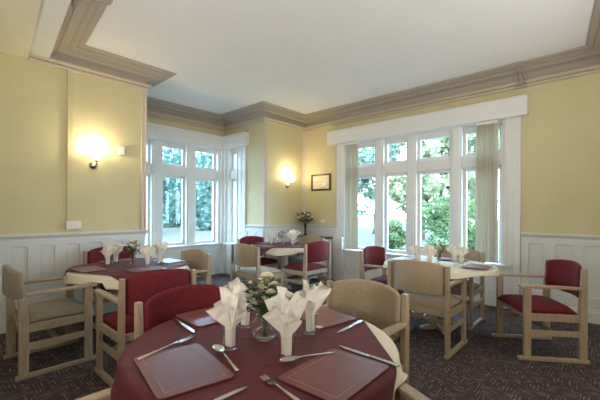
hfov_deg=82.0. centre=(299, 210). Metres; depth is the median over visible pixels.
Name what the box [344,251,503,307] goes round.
trim
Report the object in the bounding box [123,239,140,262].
bouquet
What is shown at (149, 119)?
wall
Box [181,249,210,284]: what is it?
armchair
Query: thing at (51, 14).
trim
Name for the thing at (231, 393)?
knife
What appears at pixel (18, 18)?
beam
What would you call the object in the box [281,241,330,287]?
dining chair
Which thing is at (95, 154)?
wall sconce
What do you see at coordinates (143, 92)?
trim
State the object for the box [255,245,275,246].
placemat
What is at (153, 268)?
placemat
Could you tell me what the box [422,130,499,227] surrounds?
tree
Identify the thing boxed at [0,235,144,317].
wainscoting
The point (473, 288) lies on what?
armchair
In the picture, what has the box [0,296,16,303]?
wall socket
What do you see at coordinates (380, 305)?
armchair
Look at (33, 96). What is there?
wall
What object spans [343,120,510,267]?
window
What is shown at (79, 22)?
trim
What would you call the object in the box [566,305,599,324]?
baseboard
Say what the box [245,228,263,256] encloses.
trim
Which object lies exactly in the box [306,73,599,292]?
wall
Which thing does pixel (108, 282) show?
tablecloth
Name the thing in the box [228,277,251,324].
napkin
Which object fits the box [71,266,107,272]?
placemat
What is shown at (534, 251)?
trim
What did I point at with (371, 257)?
armchair
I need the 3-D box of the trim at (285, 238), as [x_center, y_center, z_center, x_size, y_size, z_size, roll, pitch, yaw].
[-0.291,0.751,6.862,0.024,0.815,1.110,0,0,42]
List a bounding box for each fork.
[137,335,193,359]
[260,374,299,399]
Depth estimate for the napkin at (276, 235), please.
6.08 m
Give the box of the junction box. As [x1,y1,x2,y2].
[65,221,81,228]
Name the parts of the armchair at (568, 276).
leg, armrest, leg, cross rail, seat, leg, armrest, seat rail, backrest, leg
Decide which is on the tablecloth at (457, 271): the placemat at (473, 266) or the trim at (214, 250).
the placemat at (473, 266)
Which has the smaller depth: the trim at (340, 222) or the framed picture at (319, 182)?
the trim at (340, 222)
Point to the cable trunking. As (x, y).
(69, 197)
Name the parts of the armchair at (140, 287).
leg, armrest, seat rail, cross rail, leg, seat, backrest, leg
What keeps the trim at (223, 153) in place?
attached to the wall at (149, 119)
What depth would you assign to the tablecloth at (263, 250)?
5.61 m
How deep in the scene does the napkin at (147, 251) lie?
3.61 m
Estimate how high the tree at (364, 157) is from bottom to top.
8.637 m
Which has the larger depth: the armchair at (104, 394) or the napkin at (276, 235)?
the napkin at (276, 235)
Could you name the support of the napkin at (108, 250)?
in the tumbler
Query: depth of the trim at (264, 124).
6.46 m
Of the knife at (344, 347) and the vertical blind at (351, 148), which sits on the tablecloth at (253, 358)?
the knife at (344, 347)
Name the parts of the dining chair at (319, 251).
seat rail, leg, seat, cross rail, backrest, leg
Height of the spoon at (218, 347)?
0.010 m
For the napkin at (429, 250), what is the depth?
3.80 m
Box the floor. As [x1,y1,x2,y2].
[0,273,599,399]
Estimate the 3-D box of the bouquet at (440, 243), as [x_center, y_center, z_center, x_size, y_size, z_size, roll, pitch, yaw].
[1.585,0.467,3.925,0.178,0.225,0.160,0,0,42]
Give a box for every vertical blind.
[345,141,357,249]
[475,120,498,262]
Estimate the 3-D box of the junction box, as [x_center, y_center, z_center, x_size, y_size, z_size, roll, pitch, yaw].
[-2.732,0.174,4.158,0.060,0.095,0.160,0,0,42]
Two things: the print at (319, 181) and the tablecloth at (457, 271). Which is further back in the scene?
the print at (319, 181)
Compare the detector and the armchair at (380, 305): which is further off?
the detector
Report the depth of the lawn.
28.17 m
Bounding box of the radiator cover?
[297,235,332,279]
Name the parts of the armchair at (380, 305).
leg, backrest, armrest, leg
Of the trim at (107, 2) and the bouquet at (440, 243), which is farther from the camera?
the bouquet at (440, 243)
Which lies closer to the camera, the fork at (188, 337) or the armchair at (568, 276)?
the fork at (188, 337)
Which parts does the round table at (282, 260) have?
post, post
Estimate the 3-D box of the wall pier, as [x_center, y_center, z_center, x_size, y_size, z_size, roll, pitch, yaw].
[-0.841,-0.294,7.369,1.480,3.240,1.110,0,0,42]
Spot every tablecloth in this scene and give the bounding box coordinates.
[64,258,190,280]
[64,265,190,289]
[110,306,396,399]
[113,321,407,399]
[252,244,303,255]
[253,242,307,255]
[383,257,498,278]
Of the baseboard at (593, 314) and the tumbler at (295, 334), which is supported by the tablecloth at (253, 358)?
the tumbler at (295, 334)
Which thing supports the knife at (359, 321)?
on the tablecloth at (253, 358)
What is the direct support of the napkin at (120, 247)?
in the tumbler
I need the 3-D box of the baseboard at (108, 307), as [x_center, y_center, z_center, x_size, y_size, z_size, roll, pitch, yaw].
[-3.928,1.225,3.254,0.540,0.170,4.720,0,0,42]
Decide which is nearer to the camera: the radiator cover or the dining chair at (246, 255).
the dining chair at (246, 255)
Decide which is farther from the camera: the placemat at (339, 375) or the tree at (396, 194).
the tree at (396, 194)
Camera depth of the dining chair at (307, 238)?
6.34 m
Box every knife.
[172,317,194,332]
[214,386,248,399]
[337,320,363,332]
[338,345,399,366]
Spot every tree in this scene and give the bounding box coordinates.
[163,148,198,226]
[196,152,211,230]
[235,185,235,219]
[358,143,405,233]
[389,139,443,239]
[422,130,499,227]
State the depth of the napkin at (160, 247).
3.77 m
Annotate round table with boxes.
[277,255,291,289]
[420,308,444,334]
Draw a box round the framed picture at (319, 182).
[311,173,330,190]
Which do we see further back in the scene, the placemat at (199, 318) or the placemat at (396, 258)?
the placemat at (396, 258)
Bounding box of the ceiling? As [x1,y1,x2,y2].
[85,0,594,113]
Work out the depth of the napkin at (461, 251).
3.83 m
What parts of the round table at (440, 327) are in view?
post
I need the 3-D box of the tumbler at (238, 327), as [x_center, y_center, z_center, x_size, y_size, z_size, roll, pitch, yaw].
[-0.293,0.535,1.454,0.073,0.093,0.073,0,0,42]
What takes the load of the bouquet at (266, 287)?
in the vase
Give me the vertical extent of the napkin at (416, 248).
0.180 m
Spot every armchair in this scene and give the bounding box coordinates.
[2,264,97,381]
[76,388,110,399]
[83,247,135,329]
[94,269,195,387]
[134,284,229,338]
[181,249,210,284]
[321,279,408,384]
[359,246,419,314]
[387,259,467,359]
[394,382,514,399]
[418,247,484,330]
[492,259,589,363]
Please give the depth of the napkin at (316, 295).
1.62 m
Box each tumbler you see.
[222,327,238,347]
[278,334,295,357]
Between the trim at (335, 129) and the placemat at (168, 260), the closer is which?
the placemat at (168, 260)
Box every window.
[145,138,222,248]
[223,148,235,244]
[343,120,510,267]
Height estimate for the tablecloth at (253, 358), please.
0.234 m
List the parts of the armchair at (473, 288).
backrest, seat, cross rail, leg, seat rail, leg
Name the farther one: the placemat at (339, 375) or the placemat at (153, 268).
the placemat at (153, 268)
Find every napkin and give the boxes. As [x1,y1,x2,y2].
[100,243,117,263]
[112,242,123,261]
[139,244,155,263]
[152,239,168,261]
[206,284,247,346]
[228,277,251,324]
[262,286,307,355]
[267,230,276,243]
[274,231,280,242]
[286,230,297,243]
[300,279,330,331]
[409,244,424,259]
[421,243,436,262]
[445,244,456,260]
[452,244,468,262]
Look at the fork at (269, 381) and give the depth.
1.14 m
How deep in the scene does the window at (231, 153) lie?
7.26 m
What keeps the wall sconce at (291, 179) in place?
attached to the wall pier
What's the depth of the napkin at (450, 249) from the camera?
4.00 m
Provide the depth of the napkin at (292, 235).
5.82 m
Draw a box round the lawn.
[145,217,498,258]
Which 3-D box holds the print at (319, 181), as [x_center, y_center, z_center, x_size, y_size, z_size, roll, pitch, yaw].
[0.421,-0.568,6.956,0.430,0.270,0.008,0,0,42]
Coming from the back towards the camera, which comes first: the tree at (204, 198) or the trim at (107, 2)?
the tree at (204, 198)
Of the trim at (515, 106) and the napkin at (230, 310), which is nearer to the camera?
the napkin at (230, 310)
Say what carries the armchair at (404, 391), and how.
on the floor
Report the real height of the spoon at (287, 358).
0.010 m
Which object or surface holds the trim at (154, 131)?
attached to the wall at (149, 119)
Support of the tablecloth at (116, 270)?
on the tablecloth at (108, 282)
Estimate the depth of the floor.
2.95 m
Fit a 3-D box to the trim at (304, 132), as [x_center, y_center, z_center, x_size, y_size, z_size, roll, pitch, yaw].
[0.084,-0.697,7.238,0.060,1.955,0.060,0,0,42]
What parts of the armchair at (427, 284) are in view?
leg, leg, backrest, seat, cross rail, leg, seat rail, armrest, leg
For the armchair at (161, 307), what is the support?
on the floor
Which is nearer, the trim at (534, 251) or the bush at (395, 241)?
the trim at (534, 251)
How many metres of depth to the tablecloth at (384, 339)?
1.48 m
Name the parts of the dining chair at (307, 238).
seat, backrest, leg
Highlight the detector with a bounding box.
[118,146,124,154]
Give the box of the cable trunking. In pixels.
[66,70,72,220]
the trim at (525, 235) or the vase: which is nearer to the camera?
the vase
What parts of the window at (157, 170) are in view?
sash, sash, sash, sash, sash, sash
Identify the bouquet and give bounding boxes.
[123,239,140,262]
[242,272,283,336]
[297,211,313,224]
[434,242,446,260]
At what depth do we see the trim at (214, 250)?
6.99 m
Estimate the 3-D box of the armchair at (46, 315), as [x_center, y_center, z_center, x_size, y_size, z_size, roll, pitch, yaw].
[-2.227,0.886,3.054,0.625,0.866,0.615,0,0,42]
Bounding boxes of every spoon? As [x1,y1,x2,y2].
[213,344,238,370]
[279,351,334,361]
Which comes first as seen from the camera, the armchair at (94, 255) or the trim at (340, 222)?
the armchair at (94, 255)
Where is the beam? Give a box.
[0,0,40,58]
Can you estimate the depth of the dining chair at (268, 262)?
6.04 m
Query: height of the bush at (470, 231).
2.230 m
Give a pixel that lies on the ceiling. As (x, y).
(302, 56)
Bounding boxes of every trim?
[0,230,148,240]
[29,0,70,57]
[50,0,599,126]
[71,0,112,8]
[140,90,146,229]
[147,122,248,149]
[150,244,219,276]
[220,149,226,273]
[225,244,241,274]
[236,146,246,270]
[245,224,335,228]
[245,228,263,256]
[262,121,266,224]
[264,227,303,268]
[302,131,305,223]
[306,227,335,269]
[326,94,529,145]
[333,237,343,279]
[335,129,336,224]
[336,144,344,279]
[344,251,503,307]
[504,117,520,308]
[511,62,526,88]
[520,232,599,240]
[520,237,599,309]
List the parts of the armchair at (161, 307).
leg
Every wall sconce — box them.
[89,150,103,169]
[285,176,294,187]
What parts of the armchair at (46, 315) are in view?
leg, backrest, leg, armrest, cross rail, seat, seat rail, armrest, leg, leg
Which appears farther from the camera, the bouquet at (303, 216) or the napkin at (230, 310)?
the bouquet at (303, 216)
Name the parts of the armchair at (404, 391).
leg, armrest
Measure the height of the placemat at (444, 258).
0.006 m
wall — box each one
[0,52,140,234]
[147,116,223,136]
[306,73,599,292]
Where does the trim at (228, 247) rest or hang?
attached to the wall at (149, 119)
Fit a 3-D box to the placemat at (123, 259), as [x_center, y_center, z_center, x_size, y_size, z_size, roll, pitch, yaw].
[-2.079,0.570,3.926,0.230,0.006,0.330,0,0,42]
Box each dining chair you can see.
[230,243,283,286]
[237,236,277,279]
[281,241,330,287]
[288,235,324,286]
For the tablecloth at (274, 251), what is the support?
on the round table at (282, 260)
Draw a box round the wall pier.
[224,122,301,224]
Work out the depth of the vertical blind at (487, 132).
4.84 m
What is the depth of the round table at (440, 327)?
3.88 m
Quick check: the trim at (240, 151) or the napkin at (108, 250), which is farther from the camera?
the trim at (240, 151)
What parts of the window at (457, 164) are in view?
sash, sash, sash, sash, sash, sash, sash, sash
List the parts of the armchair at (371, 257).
leg, backrest, armrest, seat, leg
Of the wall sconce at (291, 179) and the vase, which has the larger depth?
the wall sconce at (291, 179)
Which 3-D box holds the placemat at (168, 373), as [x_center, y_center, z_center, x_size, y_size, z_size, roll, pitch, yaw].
[-0.439,0.579,1.278,0.262,0.006,0.375,0,0,-37]
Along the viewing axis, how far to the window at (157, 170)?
6.74 m
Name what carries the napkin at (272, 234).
in the tumbler
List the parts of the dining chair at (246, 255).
leg, backrest, cross rail, leg, seat, seat rail, leg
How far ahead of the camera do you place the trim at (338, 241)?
6.56 m
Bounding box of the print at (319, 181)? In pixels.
[313,175,328,188]
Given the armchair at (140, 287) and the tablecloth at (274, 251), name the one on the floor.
the armchair at (140, 287)
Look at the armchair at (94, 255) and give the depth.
4.14 m
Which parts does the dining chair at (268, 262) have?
backrest, seat, cross rail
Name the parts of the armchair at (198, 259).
backrest, armrest, leg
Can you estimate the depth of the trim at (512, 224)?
4.68 m
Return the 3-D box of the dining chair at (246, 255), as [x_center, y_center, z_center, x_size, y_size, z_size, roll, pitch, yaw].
[-0.629,0.894,5.042,0.610,0.866,0.613,0,0,42]
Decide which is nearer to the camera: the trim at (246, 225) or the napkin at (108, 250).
the napkin at (108, 250)
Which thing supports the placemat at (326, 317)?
on the tablecloth at (253, 358)
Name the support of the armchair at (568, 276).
on the floor
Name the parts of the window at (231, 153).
sash, sash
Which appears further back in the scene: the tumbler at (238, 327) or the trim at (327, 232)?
the trim at (327, 232)
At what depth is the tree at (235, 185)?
47.71 m
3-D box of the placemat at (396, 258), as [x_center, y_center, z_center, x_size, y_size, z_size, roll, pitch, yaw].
[1.264,0.587,4.192,0.230,0.006,0.330,0,0,42]
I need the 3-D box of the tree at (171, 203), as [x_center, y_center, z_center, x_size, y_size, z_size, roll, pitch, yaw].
[-14.496,-2.747,40.750,6.798,9.765,7.776,0,0,0]
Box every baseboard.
[0,302,117,333]
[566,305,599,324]
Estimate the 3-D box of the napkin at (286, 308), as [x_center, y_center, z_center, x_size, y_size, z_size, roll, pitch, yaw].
[-0.046,0.438,1.391,0.171,0.263,0.153,0,0,-37]
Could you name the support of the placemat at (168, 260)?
on the tablecloth at (116, 270)
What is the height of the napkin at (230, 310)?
0.253 m
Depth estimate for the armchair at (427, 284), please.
3.27 m
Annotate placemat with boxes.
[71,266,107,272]
[98,258,134,262]
[125,266,166,272]
[134,343,233,399]
[152,258,184,262]
[176,306,252,326]
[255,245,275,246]
[279,349,388,399]
[300,306,355,327]
[390,257,415,259]
[435,257,468,260]
[462,264,492,269]
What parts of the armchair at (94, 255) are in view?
leg, leg, seat, cross rail, backrest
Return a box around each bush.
[388,219,405,250]
[421,195,448,247]
[467,199,474,249]
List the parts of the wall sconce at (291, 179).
lamp shade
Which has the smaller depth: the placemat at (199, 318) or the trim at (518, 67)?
the placemat at (199, 318)
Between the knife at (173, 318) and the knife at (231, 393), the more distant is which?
the knife at (173, 318)
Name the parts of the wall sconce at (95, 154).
lamp shade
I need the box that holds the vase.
[250,314,278,340]
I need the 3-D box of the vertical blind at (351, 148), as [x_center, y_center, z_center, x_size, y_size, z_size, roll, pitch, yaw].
[0.946,-0.273,6.370,0.252,1.975,0.084,0,0,42]
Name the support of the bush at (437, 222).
on the lawn
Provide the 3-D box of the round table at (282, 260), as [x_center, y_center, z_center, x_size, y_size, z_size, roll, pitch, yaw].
[-0.296,0.964,5.911,1.110,0.730,1.110,0,0,42]
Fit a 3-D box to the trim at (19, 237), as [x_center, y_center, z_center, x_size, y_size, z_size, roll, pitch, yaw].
[-3.912,0.293,3.255,0.556,0.065,4.736,0,0,42]

